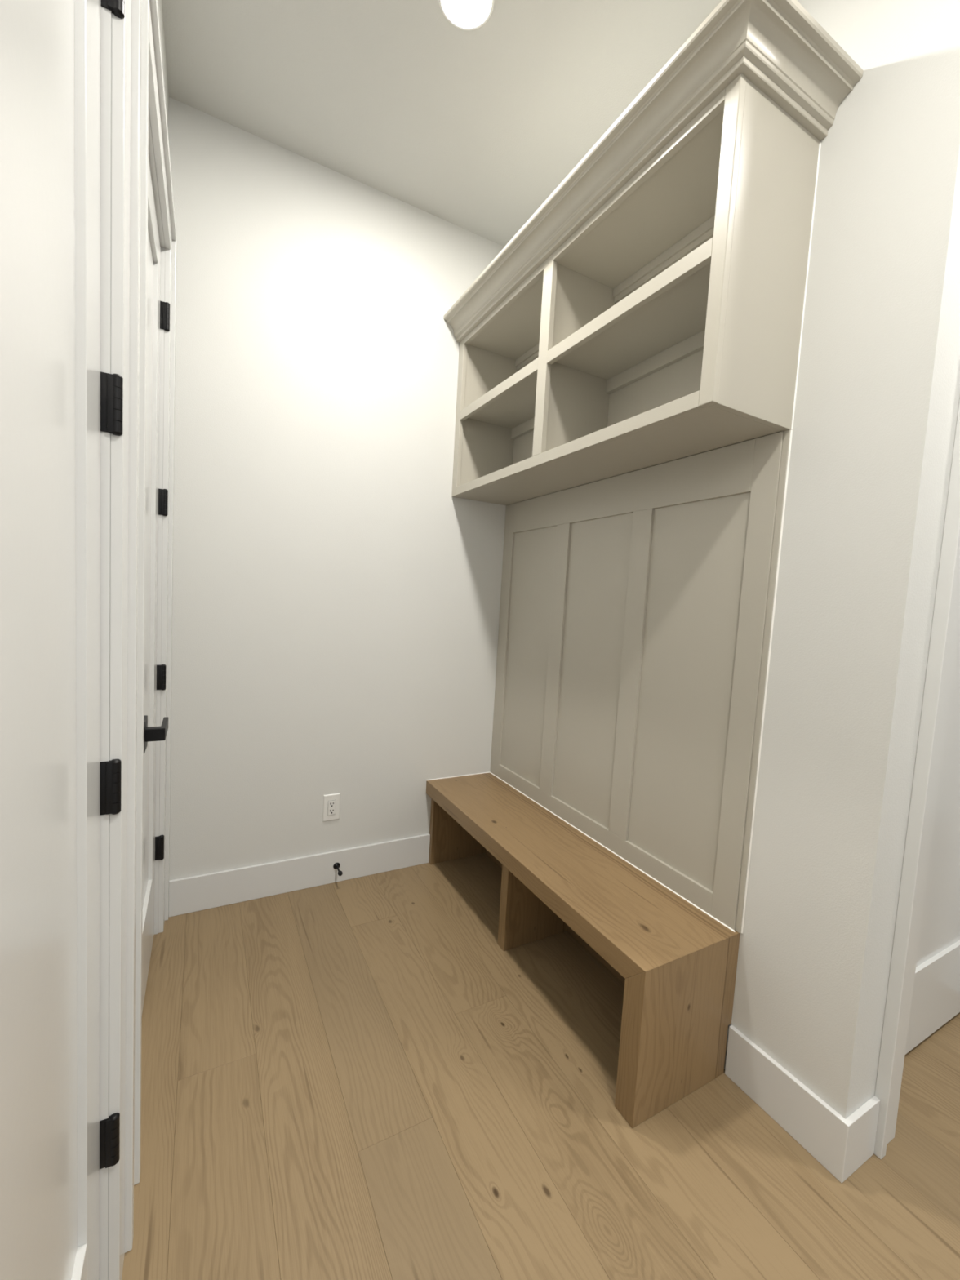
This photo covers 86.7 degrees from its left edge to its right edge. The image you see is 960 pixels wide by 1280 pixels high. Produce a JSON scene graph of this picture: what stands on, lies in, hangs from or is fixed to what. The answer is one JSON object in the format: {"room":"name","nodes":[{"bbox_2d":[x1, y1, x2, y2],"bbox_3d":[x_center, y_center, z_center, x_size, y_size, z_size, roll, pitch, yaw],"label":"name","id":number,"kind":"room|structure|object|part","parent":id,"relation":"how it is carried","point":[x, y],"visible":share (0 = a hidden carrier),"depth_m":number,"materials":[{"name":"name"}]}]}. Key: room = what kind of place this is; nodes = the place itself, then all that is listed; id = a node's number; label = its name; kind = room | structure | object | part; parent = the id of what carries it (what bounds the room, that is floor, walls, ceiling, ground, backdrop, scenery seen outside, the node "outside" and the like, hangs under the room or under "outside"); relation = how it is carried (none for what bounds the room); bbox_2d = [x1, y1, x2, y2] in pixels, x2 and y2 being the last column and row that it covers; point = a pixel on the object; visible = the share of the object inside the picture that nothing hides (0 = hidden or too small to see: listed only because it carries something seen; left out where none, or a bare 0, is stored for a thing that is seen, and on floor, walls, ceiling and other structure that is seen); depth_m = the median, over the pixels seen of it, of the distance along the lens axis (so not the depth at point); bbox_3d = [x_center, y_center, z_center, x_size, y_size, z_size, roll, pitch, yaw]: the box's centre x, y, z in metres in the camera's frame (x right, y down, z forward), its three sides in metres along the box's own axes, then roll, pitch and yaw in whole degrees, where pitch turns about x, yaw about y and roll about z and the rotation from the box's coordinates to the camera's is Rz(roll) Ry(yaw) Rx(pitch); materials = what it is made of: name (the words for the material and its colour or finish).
{"room":"mudroom","nodes":[
{"label":"mudroom","id":0,"kind":"room"},
{"bbox_2d":[157,0,168,130],"bbox_3d":[0.125,-0.146,-0.633,0.116,3.028,5.735,1,5,-28],"label":"wall","id":1,"kind":"structure","parent":0,"point":[159,2],"depth_m":1.59,"materials":[{"name":"paint"}]},
{"bbox_2d":[0,0,124,1279],"bbox_3d":[-0.426,0.023,0.461,0.069,2.446,0.852,1,5,-28],"label":"door","id":2,"kind":"structure","parent":1,"relation":"in","point":[56,401],"depth_m":0.60,"materials":[{"name":"paint"}]},
{"bbox_2d":[99,0,142,1279],"bbox_3d":[-0.443,-0.024,0.440,0.144,2.561,1.047,1,5,-28],"label":"trim","id":3,"kind":"structure","parent":1,"relation":"attached to","point":[121,38],"depth_m":0.87,"materials":[{"name":"paint"}]},
{"bbox_2d":[133,0,176,1185],"bbox_3d":[-0.987,-0.129,1.446,0.144,2.561,1.041,1,5,-28],"label":"trim","id":4,"kind":"structure","parent":1,"relation":"attached to","point":[154,142],"depth_m":1.40,"materials":[{"name":"paint"}]},
{"bbox_2d":[142,156,169,1013],"bbox_3d":[-0.950,-0.082,1.473,0.111,2.446,0.838,1,5,-28],"label":"door","id":5,"kind":"structure","parent":1,"relation":"in","point":[157,311],"depth_m":1.68,"materials":[{"name":"paint"}]},
{"bbox_3d":[-0.806,0.223,1.201,0.031,0.076,0.070,1,5,-28],"label":"handle","id":6,"kind":"part","parent":5,"relation":"part of","materials":[{"name":"black metal"}]},
{"bbox_3d":[-0.808,0.220,1.253,0.064,0.030,0.121,1,5,-28],"label":"lever","id":7,"kind":"part","parent":5,"relation":"part of","materials":[{"name":"black metal"}]},
{"bbox_2d":[168,97,506,880],"bbox_3d":[-0.632,-0.381,2.270,1.880,3.075,0.111,1,5,-28],"label":"wall","id":8,"kind":"structure","parent":0,"point":[335,607],"depth_m":2.15,"materials":[{"name":"paint"}]},
{"bbox_2d":[168,833,430,916],"bbox_3d":[-0.745,1.036,2.286,1.115,0.146,0.014,1,5,-28],"label":"baseboard","id":9,"kind":"structure","parent":8,"relation":"attached to","point":[192,894],"depth_m":2.23,"materials":[{"name":"paint"}]},
{"bbox_2d":[333,862,342,875],"bbox_3d":[-0.637,1.036,2.292,0.030,0.030,0.078,1,5,-28],"label":"door stop","id":10,"kind":"object","parent":9,"relation":"attached to","point":[336,865],"visible":1,"depth_m":2.31,"materials":[{"name":"black metal"}]},
{"bbox_2d":[322,792,340,821],"bbox_3d":[-0.670,0.757,2.299,0.074,0.122,0.009,1,5,-28],"label":"power outlet","id":11,"kind":"object","parent":8,"relation":"attached to","point":[331,802],"visible":1,"depth_m":2.30,"materials":[{"name":"white plastic"}]},
{"bbox_2d":[328,800,335,815],"bbox_3d":[-0.669,0.757,2.297,0.032,0.066,0.003,1,5,-28],"label":"receptacle","id":12,"kind":"object","parent":11,"relation":"attached to","point":[331,803],"depth_m":2.30,"materials":[{"name":"white plastic"}]},
{"bbox_2d":[161,0,721,246],"bbox_3d":[2.206,-1.669,0.344,4.995,0.092,5.938,1,5,-28],"label":"ceiling","id":13,"kind":"structure","parent":0,"point":[473,131],"depth_m":1.70,"materials":[{"name":"paint"}]},
{"bbox_2d":[438,0,494,30],"bbox_3d":[-0.039,-1.829,1.452,0.161,0.004,0.161,1,5,-28],"label":"recessed light","id":14,"kind":"object","parent":13,"relation":"in","point":[464,15],"visible":1,"depth_m":1.48,"materials":[{"name":"white plastic"}]},
{"bbox_2d":[121,853,959,1279],"bbox_3d":[2.033,1.417,0.562,5.004,0.046,5.735,1,5,-28],"label":"floor","id":15,"kind":"structure","parent":0,"point":[353,1078],"depth_m":1.27,"materials":[{"name":"brown wood"}]},
{"bbox_2d":[426,772,740,1128],"bbox_3d":[0.226,0.971,1.996,0.373,0.425,1.429,1,5,-28],"label":"storage bench","id":16,"kind":"object","parent":15,"relation":"on","point":[675,962],"visible":1,"depth_m":1.51,"materials":[{"name":"brown wood"}]},
{"bbox_3d":[-0.106,0.941,2.610,0.313,0.357,0.032,1,5,-28],"label":"panel","id":17,"kind":"part","parent":16,"relation":"part of","materials":[{"name":"brown wood"}]},
{"bbox_3d":[0.354,1.005,2.106,0.017,0.357,1.364,1,5,-28],"label":"panel","id":18,"kind":"part","parent":16,"relation":"part of","materials":[{"name":"brown wood"}]},
{"bbox_3d":[0.230,0.795,1.980,0.361,0.065,1.428,1,5,-28],"label":"seat","id":19,"kind":"part","parent":16,"relation":"part of","materials":[{"name":"brown wood"}]},
{"bbox_3d":[0.529,1.035,1.388,0.327,0.422,0.065,1,5,-28],"label":"panel","id":20,"kind":"part","parent":16,"relation":"part of","materials":[{"name":"brown wood"}]},
{"bbox_2d":[508,0,924,1084],"bbox_3d":[0.558,-0.312,1.926,0.106,3.028,1.633,1,5,-28],"label":"wall","id":21,"kind":"structure","parent":0,"point":[864,152],"depth_m":1.26,"materials":[{"name":"paint"}]},
{"bbox_2d":[489,429,792,933],"bbox_3d":[0.438,0.064,2.012,0.012,1.407,1.434,1,5,-28],"label":"panelling","id":22,"kind":"object","parent":21,"relation":"attached to","point":[637,608],"visible":0.98,"depth_m":1.74,"materials":[{"name":"beige paint"}]},
{"bbox_3d":[0.398,0.730,2.066,0.012,0.069,1.254,1,5,-28],"label":"rail","id":23,"kind":"part","parent":22,"relation":"part of","materials":[{"name":"beige paint"}]},
{"bbox_3d":[0.470,-0.546,1.971,0.012,0.144,1.254,1,5,-28],"label":"rail","id":24,"kind":"part","parent":22,"relation":"part of","materials":[{"name":"beige paint"}]},
{"bbox_3d":[0.774,0.129,1.395,0.007,1.407,0.016,1,5,-28],"label":"scribe moulding","id":25,"kind":"part","parent":22,"relation":"part of","materials":[{"name":"beige paint"}]},
{"bbox_2d":[443,0,862,505],"bbox_3d":[0.347,-1.018,1.802,0.403,0.806,1.519,1,5,-28],"label":"upper cabinet","id":26,"kind":"object","parent":21,"relation":"attached to","point":[649,312],"visible":1,"depth_m":1.44,"materials":[{"name":"beige paint"}]},
{"bbox_3d":[0.036,-1.050,2.474,0.284,0.699,0.042,1,5,-28],"label":"panel","id":27,"kind":"part","parent":26,"relation":"part of","materials":[{"name":"beige paint"}]},
{"bbox_2d":[468,373,537,428],"bbox_3d":[0.201,-1.024,2.169,0.284,0.018,0.653,1,5,-28],"label":"shelf","id":28,"kind":"object","parent":26,"relation":"attached to","point":[515,409],"depth_m":2.28,"materials":[{"name":"beige paint"}]},
{"bbox_3d":[0.317,-0.989,2.235,0.018,0.048,0.653,1,5,-28],"label":"rail","id":29,"kind":"part","parent":26,"relation":"part of","materials":[{"name":"beige paint"}]},
{"bbox_3d":[0.338,-1.301,2.213,0.010,0.018,0.653,1,5,-28],"label":"rail","id":30,"kind":"part","parent":26,"relation":"part of","materials":[{"name":"beige paint"}]},
{"bbox_3d":[0.336,-1.325,2.210,0.018,0.029,0.653,1,5,-28],"label":"rail","id":31,"kind":"part","parent":26,"relation":"part of","materials":[{"name":"beige paint"}]},
{"bbox_3d":[0.380,-1.320,1.848,0.284,0.018,1.413,1,5,-28],"label":"panel","id":32,"kind":"part","parent":26,"relation":"part of","materials":[{"name":"beige paint"}]},
{"bbox_3d":[0.232,-0.984,1.792,0.019,0.727,1.433,1,5,-28],"label":"frame","id":33,"kind":"part","parent":26,"relation":"part of","materials":[{"name":"beige paint"}]},
{"bbox_3d":[0.341,-0.631,1.899,0.284,0.020,1.413,1,5,-28],"label":"panel","id":34,"kind":"part","parent":26,"relation":"part of","materials":[{"name":"beige paint"}]},
{"bbox_2d":[555,262,711,379],"bbox_3d":[0.533,-0.960,1.556,0.284,0.018,0.691,1,5,-28],"label":"shelf","id":35,"kind":"object","parent":26,"relation":"attached to","point":[677,317],"depth_m":1.59,"materials":[{"name":"beige paint"}]},
{"bbox_3d":[0.488,-0.975,1.943,0.006,0.712,1.413,1,5,-28],"label":"panel","id":36,"kind":"part","parent":26,"relation":"part of","materials":[{"name":"beige paint"}]},
{"bbox_3d":[0.367,-1.372,1.776,0.402,0.095,1.519,1,5,-28],"label":"crown moulding","id":37,"kind":"part","parent":26,"relation":"part of","materials":[{"name":"beige paint"}]},
{"bbox_3d":[0.648,-0.925,1.622,0.018,0.048,0.690,1,5,-28],"label":"rail","id":38,"kind":"part","parent":26,"relation":"part of","materials":[{"name":"beige paint"}]},
{"bbox_3d":[0.669,-1.237,1.601,0.010,0.018,0.690,1,5,-28],"label":"rail","id":39,"kind":"part","parent":26,"relation":"part of","materials":[{"name":"beige paint"}]},
{"bbox_3d":[0.667,-1.261,1.597,0.018,0.029,0.690,1,5,-28],"label":"rail","id":40,"kind":"part","parent":26,"relation":"part of","materials":[{"name":"beige paint"}]},
{"bbox_3d":[0.706,-0.922,1.248,0.296,0.736,0.018,1,5,-28],"label":"panel","id":41,"kind":"part","parent":26,"relation":"part of","materials":[{"name":"beige paint"}]},
{"bbox_2d":[724,1025,879,1182],"bbox_3d":[0.848,1.194,1.363,0.148,0.146,0.309,1,5,-28],"label":"baseboard","id":42,"kind":"structure","parent":21,"relation":"attached to","point":[840,1144],"depth_m":1.27,"materials":[{"name":"paint"}]},
{"bbox_2d":[804,0,959,1118],"bbox_3d":[2.297,-0.211,1.892,3.133,3.028,0.092,1,5,-28],"label":"wall","id":43,"kind":"structure","parent":0,"point":[920,397],"depth_m":1.15,"materials":[{"name":"paint"}]},
{"bbox_2d":[873,398,959,1159],"bbox_3d":[1.490,0.010,1.462,1.041,2.561,0.121,1,5,-28],"label":"trim","id":44,"kind":"structure","parent":43,"relation":"attached to","point":[946,614],"depth_m":1.21,"materials":[{"name":"paint"}]},
{"bbox_2d":[905,620,959,1054],"bbox_3d":[1.451,0.049,1.533,0.832,2.446,0.042,1,5,-28],"label":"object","id":45,"kind":"structure","parent":43,"relation":"in","point":[935,998],"depth_m":1.59,"materials":[{"name":"paint"}]}
]}

